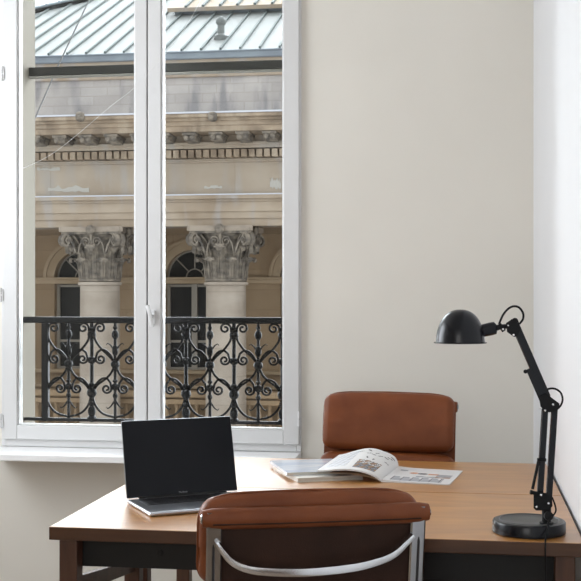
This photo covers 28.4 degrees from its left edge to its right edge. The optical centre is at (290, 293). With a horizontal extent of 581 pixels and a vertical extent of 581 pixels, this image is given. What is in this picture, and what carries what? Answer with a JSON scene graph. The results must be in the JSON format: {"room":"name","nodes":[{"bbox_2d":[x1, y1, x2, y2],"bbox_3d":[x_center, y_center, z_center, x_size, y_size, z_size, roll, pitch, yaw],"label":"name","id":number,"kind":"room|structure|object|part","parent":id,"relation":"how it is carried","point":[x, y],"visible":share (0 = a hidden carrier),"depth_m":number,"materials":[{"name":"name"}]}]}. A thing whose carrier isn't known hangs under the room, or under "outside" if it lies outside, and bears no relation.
{"room":"office","nodes":[
{"label":"office","id":0,"kind":"room"},
{"bbox_2d":[23,0,34,422],"bbox_3d":[-0.378,0.740,5.862,5.500,7.300,0.180,0,0,9],"label":"wall","id":1,"kind":"structure","parent":0,"point":[28,5],"depth_m":6.00,"materials":[{"name":"paint"}]},
{"bbox_2d":[23,317,281,424],"bbox_3d":[-0.669,0.387,5.846,1.432,0.539,0.049,0,0,9],"label":"balcony railing","id":2,"kind":"object","parent":1,"relation":"attached to","point":[46,322],"visible":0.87,"depth_m":5.83,"materials":[{"name":"black metal"}]},
{"bbox_3d":[-1.264,0.399,5.936,0.035,0.515,0.032,0,0,9],"label":"post","id":3,"kind":"part","parent":2,"relation":"part of","materials":[{"name":"black metal"}]},
{"bbox_3d":[-0.669,0.133,5.846,1.432,0.032,0.040,0,0,9],"label":"rail","id":4,"kind":"part","parent":2,"relation":"part of","materials":[{"name":"black metal"}]},
{"bbox_3d":[-0.669,0.646,5.846,1.432,0.016,0.024,0,0,9],"label":"rail","id":5,"kind":"part","parent":2,"relation":"part of","materials":[{"name":"black metal"}]},
{"bbox_2d":[29,60,281,78],"bbox_3d":[-0.658,-1.157,5.923,1.432,0.054,0.044,0,0,9],"label":"metal bar","id":6,"kind":"object","parent":1,"relation":"attached to","point":[256,66],"visible":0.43,"depth_m":5.90,"materials":[{"name":"grey metal"}]},
{"bbox_2d":[18,0,200,170],"bbox_3d":[-0.866,-1.085,5.633,1.015,0.961,0.002,0,0,9],"label":"thread","id":7,"kind":"object","parent":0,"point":[200,0],"visible":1,"depth_m":5.62,"materials":[{"name":"white"}]},
{"bbox_2d":[0,0,532,580],"bbox_3d":[-0.640,-0.230,5.735,3.920,3.360,0.150,0,0,9],"label":"wall","id":8,"kind":"structure","parent":0,"point":[417,115],"depth_m":5.48,"materials":[{"name":"paint"}]},
{"bbox_2d":[0,0,300,463],"bbox_3d":[-0.729,-0.447,5.561,1.548,2.487,0.340,0,0,9],"label":"window","id":9,"kind":"structure","parent":8,"relation":"in","point":[52,442],"depth_m":5.64,"materials":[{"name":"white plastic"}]},
{"bbox_3d":[-1.068,-0.458,5.724,0.742,2.365,0.060,0,0,9],"label":"sash","id":10,"kind":"part","parent":9,"relation":"part of","materials":[{"name":"white plastic"}]},
{"bbox_3d":[-0.685,0.107,5.607,0.041,0.108,0.037,0,0,9],"label":"handle","id":11,"kind":"part","parent":9,"relation":"part of","materials":[{"name":"white plastic"}]},
{"bbox_3d":[-0.733,0.780,5.532,1.548,0.033,0.280,0,0,9],"label":"sill","id":12,"kind":"part","parent":9,"relation":"part of","materials":[{"name":"white paint"}]},
{"bbox_3d":[-0.675,0.113,5.628,0.030,0.070,0.012,0,0,9],"label":"handle","id":13,"kind":"part","parent":9,"relation":"part of","materials":[{"name":"white plastic"}]},
{"bbox_3d":[-0.325,-0.458,5.612,0.750,2.365,0.060,0,0,9],"label":"sash","id":14,"kind":"part","parent":9,"relation":"part of","materials":[{"name":"white plastic"}]},
{"bbox_2d":[533,0,580,580],"bbox_3d":[0.611,-0.230,1.399,0.150,3.360,8.050,0,0,9],"label":"wall","id":15,"kind":"structure","parent":0,"point":[556,23],"depth_m":4.00,"materials":[{"name":"paint"}]},
{"bbox_3d":[-1.241,1.495,1.755,3.920,0.090,8.200,0,0,9],"label":"floor","id":16,"kind":"structure","parent":0,"visible":0},
{"bbox_2d":[196,487,430,580],"bbox_3d":[-0.009,0.964,3.091,0.626,0.971,0.710,0,0,-9],"label":"office chair","id":17,"kind":"object","parent":16,"relation":"on","point":[312,534],"visible":1,"depth_m":2.80,"materials":[{"name":"leather"}]},
{"bbox_3d":[-0.228,0.761,3.032,0.038,0.480,0.577,0,0,-9],"label":"rail","id":18,"kind":"part","parent":17,"relation":"part of","materials":[{"name":"silver metal"}]},
{"bbox_3d":[0.269,0.761,3.114,0.038,0.480,0.577,0,0,-9],"label":"rail","id":19,"kind":"part","parent":17,"relation":"part of","materials":[{"name":"silver metal"}]},
{"bbox_2d":[49,485,580,580],"bbox_3d":[0.099,1.050,3.459,1.458,0.800,0.721,0,0,9],"label":"desk","id":20,"kind":"object","parent":16,"relation":"on","point":[109,533],"visible":0.57,"depth_m":3.23,"materials":[{"name":"brown wood"}]},
{"bbox_3d":[-0.621,1.069,3.252,0.052,0.763,0.052,0,0,9],"label":"leg","id":21,"kind":"part","parent":20,"relation":"part of","materials":[{"name":"brown wood"}]},
{"bbox_3d":[-0.527,1.069,3.870,0.052,0.763,0.052,0,0,9],"label":"leg","id":22,"kind":"part","parent":20,"relation":"part of","materials":[{"name":"brown wood"}]},
{"bbox_2d":[121,416,236,516],"bbox_3d":[-0.304,0.525,3.561,0.370,0.249,0.307,0,0,-24],"label":"laptop","id":23,"kind":"object","parent":20,"relation":"on","point":[173,466],"visible":0.85,"depth_m":3.65,"materials":[{"name":"silver metal"}]},
{"bbox_3d":[0.323,1.038,3.188,0.784,0.703,0.020,0,0,9],"label":"modesty panel","id":24,"kind":"part","parent":20,"relation":"part of","materials":[{"name":"black"}]},
{"bbox_2d":[434,305,565,580],"bbox_3d":[0.567,0.738,3.107,0.364,1.416,0.262,0,0,0],"label":"desk lamp","id":25,"kind":"object","parent":20,"relation":"on","point":[460,326],"visible":1,"depth_m":3.07,"materials":[{"name":"black metal"}]},
{"bbox_3d":[0.456,0.086,3.085,0.142,0.090,0.142,0,0,0],"label":"lamp shade","id":26,"kind":"part","parent":25,"relation":"part of","materials":[{"name":"black metal"}]},
{"bbox_2d":[481,322,496,336],"bbox_3d":[0.512,0.099,3.085,0.084,0.048,0.035,0,0,0],"label":"socket","id":27,"kind":"object","parent":25,"relation":"attached to","point":[487,329],"depth_m":3.07,"materials":[{"name":"black plastic"}]},
{"bbox_3d":[0.646,0.182,3.085,0.100,0.195,0.016,0,0,0],"label":"arm","id":28,"kind":"part","parent":25,"relation":"part of","materials":[{"name":"black metal"}]},
{"bbox_3d":[0.649,0.530,3.071,0.021,0.015,0.012,0,0,0],"label":"clamp knob","id":29,"kind":"part","parent":25,"relation":"part of","materials":[{"name":"black"}]},
{"bbox_3d":[0.676,0.426,3.085,0.031,0.264,0.014,0,0,0],"label":"arm","id":30,"kind":"part","parent":25,"relation":"part of","materials":[{"name":"black metal"}]},
{"bbox_3d":[0.687,0.591,3.085,0.038,0.050,0.038,0,0,0],"label":"stem","id":31,"kind":"part","parent":25,"relation":"part of","materials":[{"name":"black metal"}]},
{"bbox_3d":[0.687,0.591,3.063,0.025,0.026,0.025,0,0,0],"label":"clamp knob","id":32,"kind":"part","parent":25,"relation":"part of","materials":[{"name":"black"}]},
{"bbox_3d":[0.701,0.428,3.085,0.032,0.266,0.014,0,0,0],"label":"arm","id":33,"kind":"part","parent":25,"relation":"part of","materials":[{"name":"black metal"}]},
{"bbox_3d":[0.726,1.069,3.049,0.052,0.763,0.052,0,0,9],"label":"leg","id":34,"kind":"part","parent":20,"relation":"part of","materials":[{"name":"brown wood"}]},
{"bbox_2d":[143,457,560,580],"bbox_3d":[0.206,1.050,4.165,1.458,0.800,0.701,0,0,9],"label":"desk","id":35,"kind":"object","parent":16,"relation":"on","point":[476,477],"visible":0.07,"depth_m":4.03,"materials":[{"name":"brown wood"}]},
{"bbox_3d":[-0.512,1.069,3.968,0.052,0.763,0.052,0,0,9],"label":"leg","id":36,"kind":"part","parent":35,"relation":"part of","materials":[{"name":"brown wood"}]},
{"bbox_3d":[-0.422,1.069,4.566,0.052,0.763,0.052,0,0,9],"label":"leg","id":37,"kind":"part","parent":35,"relation":"part of","materials":[{"name":"brown wood"}]},
{"bbox_2d":[273,466,362,482],"bbox_3d":[0.096,0.642,4.141,0.241,0.015,0.300,0,0,-17],"label":"magazine","id":38,"kind":"object","parent":35,"relation":"on","point":[328,477],"visible":0.54,"depth_m":4.01,"materials":[{"name":"white paper"}]},
{"bbox_2d":[270,459,339,475],"bbox_3d":[0.073,0.629,4.187,0.241,0.011,0.300,0,0,-12],"label":"magazine","id":39,"kind":"object","parent":38,"relation":"on","point":[305,466],"visible":0.79,"depth_m":4.16,"materials":[{"name":"white paper"}]},
{"bbox_2d":[317,448,462,484],"bbox_3d":[0.360,0.613,4.109,0.460,0.074,0.342,0,0,17],"label":"open magazine","id":40,"kind":"object","parent":35,"relation":"on","point":[382,466],"visible":1,"depth_m":4.09,"materials":[{"name":"white paper"}]},
{"bbox_2d":[321,391,458,461],"bbox_3d":[0.368,0.929,4.565,0.633,1.041,0.716,0,0,16],"label":"office chair","id":41,"kind":"object","parent":16,"relation":"on","point":[408,426],"visible":0.48,"depth_m":4.76,"materials":[{"name":"leather"}]},
{"bbox_2d":[321,451,453,461],"bbox_3d":[0.398,0.760,4.763,0.566,0.210,0.102,0,0,16],"label":"cushion","id":42,"kind":"object","parent":41,"relation":"on","point":[439,456],"depth_m":4.73,"materials":[{"name":"leather"}]},
{"label":"outside","id":43,"kind":"structure","parent":0,"visible":0},
{"bbox_2d":[35,0,89,118],"bbox_3d":[-1.822,-2.034,9.378,0.987,2.117,0.012,0,0,9],"label":"overhead cable","id":44,"kind":"object","parent":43,"point":[88,0],"visible":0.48,"depth_m":9.38,"materials":[{"name":"grey metal"}]},
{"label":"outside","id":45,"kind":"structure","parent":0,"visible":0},
{"bbox_3d":[-1.516,7.490,23.410,70.000,0.200,34.160,0,0,9],"label":"street","id":46,"kind":"object","parent":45,"visible":0},
{"bbox_2d":[35,0,281,426],"bbox_3d":[-1.592,-1.481,29.599,22.000,17.742,11.656,0,0,9],"label":"classical building","id":47,"kind":"structure","parent":46,"relation":"on","point":[223,132],"depth_m":25.55,"materials":[{"name":"stone"}]},
{"bbox_3d":[-6.589,-8.813,32.817,2.674,3.077,6.171,0,0,-2],"label":"skylight frame","id":48,"kind":"part","parent":47,"relation":"part of","materials":[{"name":"metal"}]},
{"bbox_3d":[-4.449,-3.749,24.283,0.180,0.200,0.290,0,0,9],"label":"water spout","id":49,"kind":"part","parent":47,"relation":"part of","materials":[{"name":"stone"}]},
{"bbox_3d":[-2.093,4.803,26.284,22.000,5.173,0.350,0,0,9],"label":"balustrade rail","id":50,"kind":"part","parent":47,"relation":"part of","materials":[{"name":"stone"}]},
{"bbox_3d":[-2.226,-3.191,25.404,22.000,0.640,1.230,0,0,9],"label":"bed moulding","id":51,"kind":"part","parent":47,"relation":"part of","materials":[{"name":"stone"}]},
{"bbox_3d":[-2.191,-1.819,25.636,22.000,0.664,1.160,0,0,9],"label":"architrave","id":52,"kind":"part","parent":47,"relation":"part of","materials":[{"name":"stone"}]},
{"bbox_3d":[-1.624,-3.683,23.856,0.180,0.200,0.290,0,0,9],"label":"water spout","id":53,"kind":"part","parent":47,"relation":"part of","materials":[{"name":"stone"}]},
{"bbox_2d":[214,16,228,39],"bbox_3d":[-1.549,-5.967,25.953,0.360,0.600,0.312,0,0,9],"label":"roof vent","id":54,"kind":"object","parent":47,"relation":"attached to","point":[220,21],"depth_m":25.86,"materials":[{"name":"silver metal"}]}
]}

